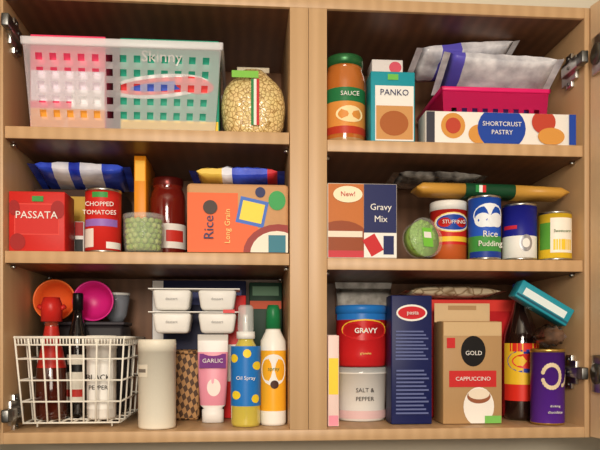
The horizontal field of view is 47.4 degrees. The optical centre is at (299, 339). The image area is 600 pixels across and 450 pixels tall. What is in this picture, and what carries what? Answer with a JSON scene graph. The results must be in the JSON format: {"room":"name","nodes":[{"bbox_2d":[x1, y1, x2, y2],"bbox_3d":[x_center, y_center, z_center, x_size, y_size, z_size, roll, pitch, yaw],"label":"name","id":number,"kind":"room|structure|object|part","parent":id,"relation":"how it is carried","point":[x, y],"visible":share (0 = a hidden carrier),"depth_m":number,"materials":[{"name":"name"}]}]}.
{"room":"kitchen","nodes":[
{"label":"kitchen","id":0,"kind":"room"},
{"bbox_2d":[0,0,599,449],"bbox_3d":[-0.008,0.113,1.383,5.000,3.100,0.001,0,0,-4],"label":"wall","id":1,"kind":"structure","parent":0,"point":[588,443],"depth_m":1.40,"materials":[{"name":"beige paint"}]},
{"bbox_2d":[0,0,599,443],"bbox_3d":[0.024,-0.196,0.997,1.177,0.718,0.774,0,0,-5],"label":"upper cabinet","id":2,"kind":"object","parent":1,"relation":"attached to","point":[294,39],"visible":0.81,"depth_m":1.14,"materials":[{"name":"brown wood"}]},
{"bbox_3d":[-0.484,-0.196,1.205,0.018,0.718,0.279,0,0,-5],"label":"panel","id":3,"kind":"part","parent":2,"relation":"part of","materials":[{"name":"brown wood"}]},
{"bbox_2d":[9,191,73,250],"bbox_3d":[-0.422,-0.190,1.119,0.088,0.097,0.063,0,0,-5],"label":"carton","id":4,"kind":"object","parent":2,"relation":"on","point":[38,221],"visible":0.97,"depth_m":1.09,"materials":[{"name":"red cardboard"}]},
{"bbox_2d":[13,336,145,426],"bbox_3d":[-0.378,0.068,1.207,0.176,0.149,0.230,0,0,-5],"label":"wire basket","id":5,"kind":"object","parent":2,"relation":"on","point":[27,339],"visible":0.77,"depth_m":1.10,"materials":[{"name":"white metal"}]},
{"bbox_2d":[35,297,67,419],"bbox_3d":[-0.417,0.030,1.147,0.052,0.203,0.052,0,0,-5],"label":"sauce bottle","id":6,"kind":"object","parent":5,"relation":"in","point":[51,308],"visible":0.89,"depth_m":1.13,"materials":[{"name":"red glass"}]},
{"bbox_2d":[67,293,87,416],"bbox_3d":[-0.386,0.025,1.186,0.036,0.213,0.037,0,0,-5],"label":"vinegar bottle","id":7,"kind":"object","parent":5,"relation":"in","point":[77,328],"visible":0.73,"depth_m":1.17,"materials":[{"name":"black glass"}]},
{"bbox_2d":[44,322,131,413],"bbox_3d":[-0.386,0.050,1.251,0.140,0.164,0.087,0,0,-5],"label":"storage container","id":8,"kind":"object","parent":5,"relation":"in","point":[93,328],"visible":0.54,"depth_m":1.21,"materials":[{"name":"plastic"}]},
{"bbox_2d":[33,279,73,318],"bbox_3d":[-0.436,-0.070,1.226,0.074,0.074,0.041,0,0,-5],"label":"plastic bowl","id":9,"kind":"object","parent":8,"relation":"on","point":[54,287],"visible":0.54,"depth_m":1.23,"materials":[{"name":"orange plastic"}]},
{"bbox_2d":[72,281,113,320],"bbox_3d":[-0.369,-0.070,1.231,0.072,0.072,0.041,0,0,-5],"label":"plastic bowl","id":10,"kind":"object","parent":8,"relation":"on","point":[98,298],"visible":0.91,"depth_m":1.24,"materials":[{"name":"pink plastic"}]},
{"bbox_2d":[106,292,129,321],"bbox_3d":[-0.344,-0.060,1.280,0.050,0.054,0.050,0,0,-5],"label":"cup","id":11,"kind":"object","parent":8,"relation":"on","point":[119,311],"visible":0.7,"depth_m":1.26,"materials":[{"name":"grey"}]},
{"bbox_2d":[86,335,116,418],"bbox_3d":[-0.335,0.062,1.152,0.051,0.139,0.052,0,0,-5],"label":"tub","id":12,"kind":"object","parent":5,"relation":"in","point":[103,351],"visible":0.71,"depth_m":1.13,"materials":[{"name":"white plastic"}]},
{"bbox_2d":[74,222,84,251],"bbox_3d":[-0.379,-0.172,1.194,0.017,0.062,0.061,0,0,-5],"label":"box","id":13,"kind":"object","parent":2,"relation":"on","point":[79,227],"visible":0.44,"depth_m":1.16,"materials":[{"name":"red cardboard"}]},
{"bbox_2d":[34,189,130,251],"bbox_3d":[-0.402,-0.206,1.277,0.153,0.129,0.110,0,0,-5],"label":"cereal box","id":14,"kind":"object","parent":2,"relation":"on","point":[78,196],"visible":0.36,"depth_m":1.22,"materials":[{"name":"cardboard"}]},
{"bbox_2d":[27,162,133,192],"bbox_3d":[-0.385,-0.290,1.224,0.170,0.038,0.124,0,0,-8],"label":"bag","id":15,"kind":"object","parent":14,"relation":"on","point":[55,175],"visible":0.8,"depth_m":1.19,"materials":[{"name":"blue plastic"}]},
{"bbox_2d":[84,187,121,251],"bbox_3d":[-0.324,-0.193,1.126,0.058,0.104,0.060,0,0,-5],"label":"can","id":16,"kind":"object","parent":2,"relation":"on","point":[102,211],"visible":0.92,"depth_m":1.10,"materials":[{"name":"metal"}]},
{"bbox_2d":[20,34,226,130],"bbox_3d":[-0.293,-0.415,1.213,0.320,0.156,0.246,0,0,-5],"label":"storage basket","id":17,"kind":"object","parent":2,"relation":"on","point":[165,84],"visible":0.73,"depth_m":1.11,"materials":[{"name":"white plastic"}]},
{"bbox_2d":[125,217,161,251],"bbox_3d":[-0.257,-0.173,1.125,0.068,0.064,0.068,0,0,-5],"label":"jar","id":18,"kind":"object","parent":2,"relation":"on","point":[144,234],"visible":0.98,"depth_m":1.10,"materials":[{"name":"green"}]},
{"bbox_2d":[134,156,154,218],"bbox_3d":[-0.278,-0.228,1.226,0.020,0.175,0.120,0,0,-5],"label":"box","id":19,"kind":"object","parent":2,"relation":"on","point":[144,174],"visible":0.58,"depth_m":1.17,"materials":[{"name":"orange cardboard"}]},
{"bbox_2d":[5,126,288,169],"bbox_3d":[-0.251,-0.327,1.223,0.447,0.019,0.269,0,0,-5],"label":"shelf","id":20,"kind":"object","parent":2,"relation":"attached to","point":[164,149],"depth_m":1.12,"materials":[{"name":"brown wood"}]},
{"bbox_2d":[5,251,288,276],"bbox_3d":[-0.251,-0.131,1.223,0.447,0.019,0.269,0,0,-5],"label":"shelf","id":21,"kind":"object","parent":2,"relation":"attached to","point":[19,263],"depth_m":1.10,"materials":[{"name":"brown wood"}]},
{"bbox_2d":[138,339,175,429],"bbox_3d":[-0.236,0.071,1.128,0.062,0.145,0.062,0,0,-5],"label":"canister","id":22,"kind":"object","parent":2,"relation":"on","point":[156,357],"visible":1,"depth_m":1.10,"materials":[{"name":"white plastic"}]},
{"bbox_2d":[150,176,185,252],"bbox_3d":[-0.232,-0.212,1.201,0.062,0.141,0.063,0,0,-5],"label":"jar","id":23,"kind":"object","parent":2,"relation":"on","point":[167,201],"visible":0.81,"depth_m":1.18,"materials":[{"name":"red glass"}]},
{"bbox_2d":[176,349,201,419],"bbox_3d":[-0.208,0.081,1.260,0.062,0.126,0.083,0,0,-5],"label":"box","id":24,"kind":"object","parent":2,"relation":"on","point":[188,407],"visible":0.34,"depth_m":1.23,"materials":[{"name":"brown cardboard"}]},
{"bbox_2d":[152,280,245,414],"bbox_3d":[-0.195,0.015,1.333,0.179,0.259,0.051,0,0,-5],"label":"cereal box","id":25,"kind":"object","parent":2,"relation":"on","point":[189,340],"visible":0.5,"depth_m":1.31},
{"bbox_2d":[198,334,227,422],"bbox_3d":[-0.153,0.067,1.201,0.054,0.154,0.028,0,0,-5],"label":"tube","id":26,"kind":"object","parent":2,"relation":"on","point":[212,348],"visible":1,"depth_m":1.19,"materials":[{"name":"pink plastic"}]},
{"bbox_2d":[148,288,239,333],"bbox_3d":[-0.185,-0.051,1.214,0.157,0.078,0.072,0,0,-5],"label":"pots","id":27,"kind":"object","parent":26,"relation":"on","point":[174,316],"visible":1,"depth_m":1.19,"materials":[{"name":"white plastic"}]},
{"bbox_2d":[224,295,245,417],"bbox_3d":[-0.122,0.030,1.284,0.040,0.227,0.050,0,0,-5],"label":"box","id":28,"kind":"object","parent":2,"relation":"on","point":[240,304],"visible":0.38,"depth_m":1.26,"materials":[{"name":"red cardboard"}]},
{"bbox_2d":[187,183,287,253],"bbox_3d":[-0.103,-0.198,1.135,0.165,0.114,0.064,0,0,-5],"label":"box","id":29,"kind":"object","parent":2,"relation":"on","point":[221,218],"visible":0.98,"depth_m":1.11,"materials":[{"name":"cardboard"}]},
{"bbox_2d":[189,166,284,184],"bbox_3d":[-0.104,-0.273,1.155,0.156,0.031,0.088,0,0,-2],"label":"bag","id":30,"kind":"object","parent":29,"relation":"on","point":[223,175],"visible":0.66,"depth_m":1.12,"materials":[{"name":"blue plastic"}]},
{"bbox_2d":[231,315,260,426],"bbox_3d":[-0.091,0.043,1.150,0.050,0.203,0.051,0,0,-5],"label":"spray bottle","id":31,"kind":"object","parent":2,"relation":"on","point":[245,355],"visible":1,"depth_m":1.13,"materials":[{"name":"yellow"}]},
{"bbox_2d":[221,67,284,131],"bbox_3d":[-0.080,-0.400,1.161,0.109,0.126,0.071,0,0,-5],"label":"bag","id":32,"kind":"object","parent":2,"relation":"on","point":[252,101],"visible":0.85,"depth_m":1.13,"materials":[{"name":"beige"}]},
{"bbox_2d":[249,282,281,345],"bbox_3d":[-0.068,0.016,1.343,0.063,0.256,0.051,0,0,-5],"label":"box","id":33,"kind":"object","parent":2,"relation":"on","point":[261,294],"visible":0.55,"depth_m":1.32,"materials":[{"name":"green cardboard"}]},
{"bbox_2d":[260,305,285,425],"bbox_3d":[-0.046,0.042,1.166,0.044,0.204,0.046,0,0,-5],"label":"spray bottle","id":34,"kind":"object","parent":2,"relation":"on","point":[273,343],"visible":1,"depth_m":1.15,"materials":[{"name":"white plastic"}]},
{"bbox_3d":[-0.016,-0.196,1.380,0.942,0.718,0.004,0,0,-5],"label":"panel","id":35,"kind":"part","parent":2,"relation":"part of","materials":[{"name":"laminate"}]},
{"bbox_3d":[-0.005,0.154,1.241,0.942,0.018,0.275,0,0,-5],"label":"panel","id":36,"kind":"part","parent":2,"relation":"part of","materials":[{"name":"brown wood"}]},
{"bbox_3d":[-0.005,-0.546,1.241,0.942,0.018,0.275,0,0,-5],"label":"panel","id":37,"kind":"part","parent":2,"relation":"part of","materials":[{"name":"brown wood"}]},
{"bbox_2d":[327,335,338,425],"bbox_3d":[0.052,0.068,1.187,0.019,0.152,0.101,0,0,-5],"label":"box","id":38,"kind":"object","parent":2,"relation":"on","point":[332,340],"visible":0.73,"depth_m":1.14,"materials":[{"name":"pink cardboard"}]},
{"bbox_2d":[327,53,364,140],"bbox_3d":[0.077,-0.404,1.174,0.072,0.154,0.072,0,0,-5],"label":"sauce jar","id":39,"kind":"object","parent":2,"relation":"on","point":[345,78],"visible":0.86,"depth_m":1.14,"materials":[{"name":"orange glass"}]},
{"bbox_2d":[327,183,396,258],"bbox_3d":[0.101,-0.196,1.147,0.116,0.124,0.054,0,0,-5],"label":"box","id":40,"kind":"object","parent":2,"relation":"on","point":[361,218],"visible":0.98,"depth_m":1.12,"materials":[{"name":"orange cardboard"}]},
{"bbox_2d":[339,366,385,421],"bbox_3d":[0.110,0.096,1.248,0.100,0.096,0.100,0,0,-5],"label":"tub","id":41,"kind":"object","parent":2,"relation":"on","point":[362,390],"visible":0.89,"depth_m":1.21,"materials":[{"name":"white plastic"}]},
{"bbox_2d":[335,305,385,366],"bbox_3d":[0.112,-0.007,1.246,0.094,0.110,0.095,0,0,-5],"label":"tub","id":42,"kind":"object","parent":41,"relation":"on","point":[361,329],"visible":0.96,"depth_m":1.21,"materials":[{"name":"red plastic"}]},
{"bbox_2d":[335,282,391,408],"bbox_3d":[0.124,0.016,1.339,0.112,0.256,0.068,0,0,-5],"label":"plastic bag","id":43,"kind":"object","parent":2,"relation":"on","point":[347,293],"visible":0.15,"depth_m":1.33,"materials":[{"name":"plastic"}]},
{"bbox_2d":[367,59,402,78],"bbox_3d":[0.154,-0.415,1.246,0.056,0.175,0.051,0,0,-5],"label":"box","id":44,"kind":"object","parent":2,"relation":"on","point":[375,65],"visible":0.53,"depth_m":1.22,"materials":[{"name":"white cardboard"}]},
{"bbox_2d":[366,71,414,141],"bbox_3d":[0.153,-0.387,1.155,0.074,0.120,0.047,0,0,-5],"label":"box","id":45,"kind":"object","parent":2,"relation":"on","point":[390,96],"visible":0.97,"depth_m":1.13,"materials":[{"name":"teal cardboard"}]},
{"bbox_2d":[386,295,431,423],"bbox_3d":[0.190,0.034,1.187,0.071,0.221,0.053,0,0,-5],"label":"box","id":46,"kind":"object","parent":2,"relation":"on","point":[408,317],"visible":1,"depth_m":1.17,"materials":[{"name":"blue cardboard"}]},
{"bbox_2d":[404,219,438,256],"bbox_3d":[0.201,-0.168,1.132,0.067,0.067,0.036,0,0,-28],"label":"tub","id":47,"kind":"object","parent":2,"relation":"on","point":[421,239],"visible":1,"depth_m":1.12,"materials":[{"name":"green plastic"}]},
{"bbox_2d":[430,200,467,258],"bbox_3d":[0.262,-0.188,1.206,0.066,0.107,0.066,0,0,-5],"label":"tub","id":48,"kind":"object","parent":2,"relation":"on","point":[448,217],"visible":0.85,"depth_m":1.18,"materials":[{"name":"plastic"}]},
{"bbox_2d":[411,182,569,201],"bbox_3d":[0.331,-0.258,1.194,0.269,0.025,0.052,1,0,-4],"label":"pack","id":49,"kind":"object","parent":48,"relation":"on","point":[460,191],"visible":0.95,"depth_m":1.17},
{"bbox_2d":[386,171,487,189],"bbox_3d":[0.240,-0.284,1.223,0.168,0.026,0.088,0,0,-5],"label":"bag","id":50,"kind":"object","parent":49,"relation":"on","point":[410,180],"visible":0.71,"depth_m":1.19,"materials":[{"name":"grey plastic"}]},
{"bbox_2d":[327,140,582,156],"bbox_3d":[0.249,-0.317,1.262,0.431,0.019,0.269,0,0,-5],"label":"shelf","id":51,"kind":"object","parent":2,"relation":"attached to","point":[335,148],"depth_m":1.13,"materials":[{"name":"brown wood"}]},
{"bbox_2d":[327,258,582,271],"bbox_3d":[0.249,-0.124,1.262,0.431,0.019,0.269,0,0,-5],"label":"shelf","id":52,"kind":"object","parent":2,"relation":"attached to","point":[333,264],"depth_m":1.13,"materials":[{"name":"brown wood"}]},
{"bbox_2d":[434,303,501,423],"bbox_3d":[0.294,0.039,1.200,0.103,0.210,0.063,0,0,-5],"label":"box","id":53,"kind":"object","parent":2,"relation":"on","point":[467,345],"visible":1,"depth_m":1.17,"materials":[{"name":"brown cardboard"}]},
{"bbox_2d":[432,299,513,416],"bbox_3d":[0.303,0.034,1.312,0.219,0.221,0.065,0,0,-5],"label":"box","id":54,"kind":"object","parent":2,"relation":"on","point":[500,310],"visible":0.19,"depth_m":1.28,"materials":[{"name":"red cardboard"}]},
{"bbox_2d":[398,286,505,298],"bbox_3d":[0.287,-0.090,1.307,0.195,0.024,0.073,0,0,-7],"label":"pack","id":55,"kind":"object","parent":54,"relation":"on","point":[445,292],"visible":0.87,"depth_m":1.28},
{"bbox_2d":[468,194,501,259],"bbox_3d":[0.315,-0.189,1.167,0.055,0.108,0.056,0,0,-5],"label":"can","id":56,"kind":"object","parent":2,"relation":"on","point":[484,211],"visible":0.95,"depth_m":1.14,"materials":[{"name":"metal"}]},
{"bbox_2d":[418,111,575,144],"bbox_3d":[0.335,-0.354,1.165,0.258,0.054,0.053,0,0,-5],"label":"box","id":57,"kind":"object","parent":2,"relation":"on","point":[433,126],"visible":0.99,"depth_m":1.14,"materials":[{"name":"white cardboard"}]},
{"bbox_2d":[417,86,550,121],"bbox_3d":[0.339,-0.386,1.291,0.199,0.118,0.176,0,0,-5],"label":"plastic basket","id":58,"kind":"object","parent":57,"relation":"on","point":[465,99],"visible":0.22,"depth_m":1.21,"materials":[{"name":"pink plastic"}]},
{"bbox_2d":[431,51,563,94],"bbox_3d":[0.352,-0.473,1.231,0.213,0.056,0.095,0,0,-2],"label":"snack bag","id":59,"kind":"object","parent":58,"relation":"on","point":[461,69],"visible":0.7,"depth_m":1.21,"materials":[{"name":"silver metal"}]},
{"bbox_2d":[408,40,519,82],"bbox_3d":[0.293,-0.507,1.247,0.196,0.056,0.089,0,0,-10],"label":"snack bag","id":60,"kind":"object","parent":59,"relation":"on","point":[425,64],"visible":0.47,"depth_m":1.22,"materials":[{"name":"silver metal"}]},
{"bbox_2d":[502,202,536,259],"bbox_3d":[0.377,-0.182,1.174,0.058,0.096,0.058,0,0,-5],"label":"can","id":61,"kind":"object","parent":2,"relation":"on","point":[519,220],"visible":0.84,"depth_m":1.15,"materials":[{"name":"metal"}]},
{"bbox_2d":[504,284,538,419],"bbox_3d":[0.405,0.021,1.251,0.063,0.247,0.063,0,0,-5],"label":"sauce bottle","id":62,"kind":"object","parent":2,"relation":"on","point":[520,329],"visible":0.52,"depth_m":1.23,"materials":[{"name":"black glass"}]},
{"bbox_2d":[530,348,564,424],"bbox_3d":[0.428,0.080,1.181,0.058,0.129,0.059,0,0,-5],"label":"tin","id":63,"kind":"object","parent":2,"relation":"on","point":[547,365],"visible":1,"depth_m":1.16,"materials":[{"name":"purple metal"}]},
{"bbox_2d":[532,324,566,347],"bbox_3d":[0.431,-0.007,1.183,0.061,0.042,0.062,0,0,-5],"label":"bag","id":64,"kind":"object","parent":63,"relation":"on","point":[546,335],"visible":1,"depth_m":1.16,"materials":[{"name":"brown plastic"}]},
{"bbox_2d":[508,280,573,325],"bbox_3d":[0.419,-0.063,1.186,0.105,0.079,0.033,0,0,-5],"label":"box","id":65,"kind":"object","parent":64,"relation":"on","point":[523,292],"visible":1,"depth_m":1.17,"materials":[{"name":"teal cardboard"}]},
{"bbox_3d":[0.473,-0.196,1.281,0.018,0.718,0.279,0,0,-5],"label":"panel","id":66,"kind":"part","parent":2,"relation":"part of","materials":[{"name":"brown wood"}]},
{"bbox_2d":[538,210,571,259],"bbox_3d":[0.439,-0.176,1.177,0.056,0.084,0.057,0,0,-5],"label":"can","id":67,"kind":"object","parent":2,"relation":"on","point":[554,227],"visible":0.91,"depth_m":1.15,"materials":[{"name":"metal"}]},
{"bbox_3d":[0.561,-0.197,0.900,0.019,0.716,0.497,0,0,-16],"label":"cupboard door","id":68,"kind":"part","parent":2,"relation":"part of","materials":[{"name":"brown wood"}]}
]}

